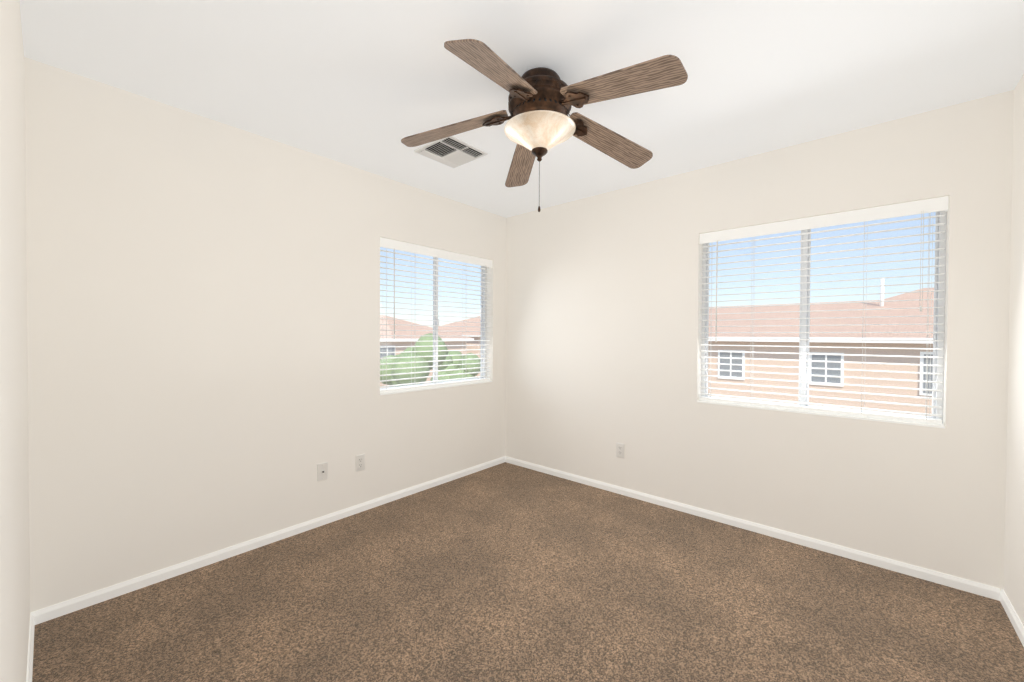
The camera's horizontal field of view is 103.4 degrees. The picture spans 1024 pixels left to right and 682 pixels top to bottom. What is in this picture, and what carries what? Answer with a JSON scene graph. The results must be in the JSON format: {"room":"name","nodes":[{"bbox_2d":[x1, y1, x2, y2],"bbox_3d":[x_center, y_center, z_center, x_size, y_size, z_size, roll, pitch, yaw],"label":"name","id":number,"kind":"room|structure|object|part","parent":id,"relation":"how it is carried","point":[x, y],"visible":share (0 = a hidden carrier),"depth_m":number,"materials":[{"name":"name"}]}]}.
{"room":"empty bedroom","nodes":[
{"label":"empty bedroom","id":0,"kind":"room"},
{"bbox_2d":[0,0,29,681],"bbox_3d":[-0.912,0.032,0.620,3.225,2.440,0.150,1,1,41],"label":"wall","id":1,"kind":"structure","parent":0,"point":[14,555],"depth_m":1.03,"materials":[{"name":"paint"}]},
{"bbox_2d":[26,609,41,681],"bbox_3d":[-1.233,1.217,1.017,2.190,0.056,0.012,1,1,41],"label":"baseboard","id":2,"kind":"structure","parent":1,"relation":"attached to","point":[36,616],"depth_m":1.61,"materials":[{"name":"white wood"}]},
{"bbox_2d":[24,57,505,612],"bbox_3d":[-1.127,0.000,2.942,0.150,2.440,3.369,1,1,41],"label":"wall","id":3,"kind":"structure","parent":0,"point":[202,335],"depth_m":2.19,"materials":[{"name":"paint"}]},
{"bbox_2d":[42,456,505,622],"bbox_3d":[-1.084,1.193,2.889,0.012,0.056,3.030,1,1,41],"label":"baseboard","id":4,"kind":"structure","parent":3,"relation":"attached to","point":[146,580],"depth_m":2.29,"materials":[{"name":"white wood"}]},
{"bbox_2d":[317,462,327,480],"bbox_3d":[-1.255,0.867,2.686,0.015,0.115,0.070,1,1,41],"label":"outlet plate","id":5,"kind":"object","parent":3,"relation":"attached to","point":[322,471],"visible":1,"depth_m":2.69,"materials":[{"name":"white plastic"}]},
{"bbox_2d":[356,454,364,471],"bbox_3d":[-1.082,0.869,2.890,0.008,0.115,0.070,1,1,41],"label":"electrical outlet","id":6,"kind":"object","parent":3,"relation":"attached to","point":[360,462],"visible":1,"depth_m":2.89,"materials":[{"name":"white plastic"}]},
{"bbox_2d":[380,257,485,388],"bbox_3d":[-0.662,-0.189,3.523,0.060,1.178,1.206,1,1,41],"label":"window","id":7,"kind":"structure","parent":3,"relation":"in","point":[435,338],"depth_m":3.51,"materials":[{"name":"white plastic"}]},
{"bbox_2d":[380,237,491,392],"bbox_3d":[-0.629,-0.195,3.494,0.117,1.159,1.200,1,1,41],"label":"window blind","id":8,"kind":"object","parent":3,"relation":"in","point":[410,341],"depth_m":3.40,"materials":[{"name":"white plastic"}]},
{"bbox_2d":[386,249,394,389],"bbox_3d":[-0.938,-0.175,3.082,0.094,1.099,0.043,0,1,-10],"label":"blind cord","id":9,"kind":"object","parent":8,"relation":"hanging from","point":[394,249],"depth_m":3.08,"materials":[{"name":"white fabric"}]},
{"bbox_2d":[411,254,415,385],"bbox_3d":[-0.792,-0.176,3.277,0.054,1.098,0.014,1,1,41],"label":"blind cord","id":10,"kind":"object","parent":8,"relation":"hanging from","point":[415,314],"depth_m":3.29,"materials":[{"name":"white fabric"}]},
{"bbox_3d":[-0.610,-0.195,3.477,0.066,1.159,1.200,1,1,41],"label":"left window blind rails","id":11,"kind":"part","parent":8,"relation":"part of","materials":[{"name":"white plastic"}]},
{"bbox_2d":[462,295,466,380],"bbox_3d":[-0.428,-0.180,3.695,0.054,1.098,0.014,1,1,41],"label":"blind cord","id":12,"kind":"object","parent":8,"relation":"hanging from","point":[466,295],"depth_m":3.70,"materials":[{"name":"white fabric"}]},
{"bbox_2d":[482,265,486,378],"bbox_3d":[-0.255,-0.181,3.870,0.026,1.098,0.083,0,1,-22],"label":"blind cord","id":13,"kind":"object","parent":8,"relation":"hanging from","point":[485,265],"depth_m":3.87,"materials":[{"name":"white fabric"}]},
{"bbox_2d":[380,381,491,394],"bbox_3d":[-0.617,0.395,3.488,0.088,0.012,1.204,1,1,41],"label":"ledge","id":14,"kind":"object","parent":3,"relation":"attached to","point":[419,389],"visible":0.65,"depth_m":3.39,"materials":[{"name":"white"}]},
{"bbox_2d":[20,0,1023,217],"bbox_3d":[-0.325,-1.284,1.270,3.525,0.180,4.819,1,1,41],"label":"ceiling","id":15,"kind":"structure","parent":0,"point":[367,85],"depth_m":1.77,"materials":[{"name":"paint"}]},
{"bbox_2d":[414,136,487,167],"bbox_3d":[-0.389,-1.202,2.594,0.334,0.020,0.334,1,1,41],"label":"ceiling vent","id":16,"kind":"object","parent":15,"relation":"in","point":[457,157],"visible":0.94,"depth_m":2.59,"materials":[{"name":"white metal"}]},
{"bbox_2d":[426,138,481,155],"bbox_3d":[-0.389,-1.210,2.594,0.290,0.002,0.290,1,1,41],"label":"vent duct","id":17,"kind":"object","parent":15,"relation":"attached to","point":[449,147],"visible":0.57,"depth_m":2.54,"materials":[{"name":"black metal"}]},
{"bbox_2d":[401,39,687,211],"bbox_3d":[0.146,-0.895,1.819,1.234,0.608,1.267,1,1,41],"label":"ceiling fan","id":18,"kind":"object","parent":15,"relation":"hanging from","point":[540,123],"visible":1,"depth_m":1.74,"materials":[{"name":"brown wood"}]},
{"bbox_3d":[0.125,-0.708,1.856,0.012,0.233,0.012,1,1,41],"label":"chain","id":19,"kind":"part","parent":18,"relation":"part of","materials":[{"name":"brown metal"}]},
{"bbox_3d":[0.126,-0.921,1.853,0.327,0.094,0.327,1,1,41],"label":"lamp shade","id":20,"kind":"part","parent":18,"relation":"part of","materials":[{"name":"white glass"}]},
{"bbox_2d":[32,462,1023,681],"bbox_3d":[-0.338,1.346,1.304,3.525,0.200,4.819,1,1,41],"label":"floor","id":21,"kind":"structure","parent":0,"point":[505,572],"depth_m":1.87,"materials":[{"name":"brown carpet"}]},
{"bbox_2d":[505,90,1013,590],"bbox_3d":[1.202,0.010,3.047,3.225,2.440,0.150,1,1,41],"label":"wall","id":22,"kind":"structure","parent":0,"point":[603,320],"depth_m":2.58,"materials":[{"name":"paint"}]},
{"bbox_2d":[616,443,623,457],"bbox_3d":[0.867,0.876,3.242,0.070,0.115,0.008,1,1,41],"label":"electrical outlet","id":23,"kind":"object","parent":22,"relation":"attached to","point":[620,450],"visible":1,"depth_m":3.24,"materials":[{"name":"white plastic"}]},
{"bbox_2d":[506,456,993,598],"bbox_3d":[1.144,1.203,3.002,3.225,0.056,0.012,1,1,41],"label":"baseboard","id":24,"kind":"structure","parent":22,"relation":"attached to","point":[955,582],"depth_m":2.49,"materials":[{"name":"white wood"}]},
{"bbox_2d":[697,400,944,427],"bbox_3d":[1.790,0.434,2.498,1.203,0.012,0.088,1,1,41],"label":"ledge","id":25,"kind":"object","parent":22,"relation":"attached to","point":[838,415],"visible":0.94,"depth_m":2.38,"materials":[{"name":"white"}]},
{"bbox_2d":[699,196,948,423],"bbox_3d":[1.806,-0.161,2.505,1.199,1.171,0.117,1,1,41],"label":"window blind","id":26,"kind":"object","parent":22,"relation":"in","point":[839,361],"depth_m":2.40,"materials":[{"name":"white plastic"}]},
{"bbox_2d":[708,240,717,362],"bbox_3d":[1.395,-0.152,2.814,0.043,1.111,0.094,0,1,-10],"label":"blind cord","id":27,"kind":"object","parent":26,"relation":"hanging from","point":[717,240],"depth_m":2.77,"materials":[{"name":"white fabric"}]},
{"bbox_2d":[750,245,754,381],"bbox_3d":[1.589,-0.148,2.669,0.014,1.110,0.054,1,1,41],"label":"blind cord","id":28,"kind":"object","parent":26,"relation":"hanging from","point":[753,245],"depth_m":2.66,"materials":[{"name":"white fabric"}]},
{"bbox_3d":[1.790,-0.161,2.486,1.199,1.171,0.066,1,1,41],"label":"back window blind rails","id":29,"kind":"part","parent":26,"relation":"part of","materials":[{"name":"white plastic"}]},
{"bbox_2d":[861,221,867,413],"bbox_3d":[2.007,-0.141,2.305,0.014,1.110,0.054,1,1,41],"label":"blind cord","id":30,"kind":"object","parent":26,"relation":"hanging from","point":[867,221],"depth_m":2.29,"materials":[{"name":"white fabric"}]},
{"bbox_2d":[919,210,932,419],"bbox_3d":[2.182,-0.138,2.132,0.083,1.110,0.026,0,1,-22],"label":"blind cord","id":31,"kind":"object","parent":26,"relation":"hanging from","point":[920,309],"depth_m":2.12,"materials":[{"name":"white fabric"}]},
{"bbox_2d":[701,211,946,423],"bbox_3d":[1.835,-0.155,2.538,1.205,1.190,0.060,1,1,41],"label":"window","id":32,"kind":"structure","parent":22,"relation":"in","point":[937,303],"depth_m":2.52,"materials":[{"name":"white plastic"}]},
{"bbox_2d":[1003,74,1023,625],"bbox_3d":[1.417,0.042,0.725,0.150,2.440,3.369,1,1,41],"label":"wall","id":33,"kind":"structure","parent":0,"point":[1013,586],"depth_m":1.83,"materials":[{"name":"paint"}]},
{"bbox_2d":[994,587,1023,646],"bbox_3d":[1.337,1.232,0.779,0.012,0.056,3.030,1,1,41],"label":"baseboard","id":34,"kind":"structure","parent":33,"relation":"attached to","point":[1001,596],"depth_m":1.81,"materials":[{"name":"white wood"}]},
{"label":"outside","id":35,"kind":"structure","parent":0,"visible":0},
{"bbox_3d":[7.754,4.531,13.104,160.000,0.200,150.000,1,1,41],"label":"yard","id":36,"kind":"structure","parent":35,"visible":0},
{"bbox_2d":[380,333,448,386],"bbox_3d":[-4.149,1.988,17.328,2.713,4.662,2.789,1,1,41],"label":"tree","id":37,"kind":"object","parent":36,"relation":"on","point":[396,371],"depth_m":16.55,"materials":[{"name":"green plant"}]},
{"bbox_2d":[380,315,473,387],"bbox_3d":[-11.628,0.528,34.934,11.000,7.050,12.500,1,1,41],"label":"house","id":38,"kind":"structure","parent":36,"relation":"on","point":[401,338],"depth_m":32.99,"materials":[{"name":"tile"}]},
{"bbox_2d":[430,351,479,382],"bbox_3d":[-3.245,2.376,23.199,2.607,3.742,2.475,1,1,41],"label":"tree","id":39,"kind":"object","parent":36,"relation":"on","point":[456,367],"depth_m":22.73,"materials":[{"name":"green plant"}]},
{"bbox_2d":[438,308,480,377],"bbox_3d":[-3.724,0.168,46.282,12.000,7.550,12.000,1,1,41],"label":"house","id":40,"kind":"structure","parent":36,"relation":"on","point":[454,329],"depth_m":41.10,"materials":[{"name":"tile"}]},
{"bbox_2d":[707,279,933,415],"bbox_3d":[14.206,0.981,17.399,23.000,6.850,10.000,1,1,41],"label":"house","id":41,"kind":"structure","parent":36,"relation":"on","point":[846,350],"depth_m":14.70,"materials":[{"name":"tile"}]}
]}

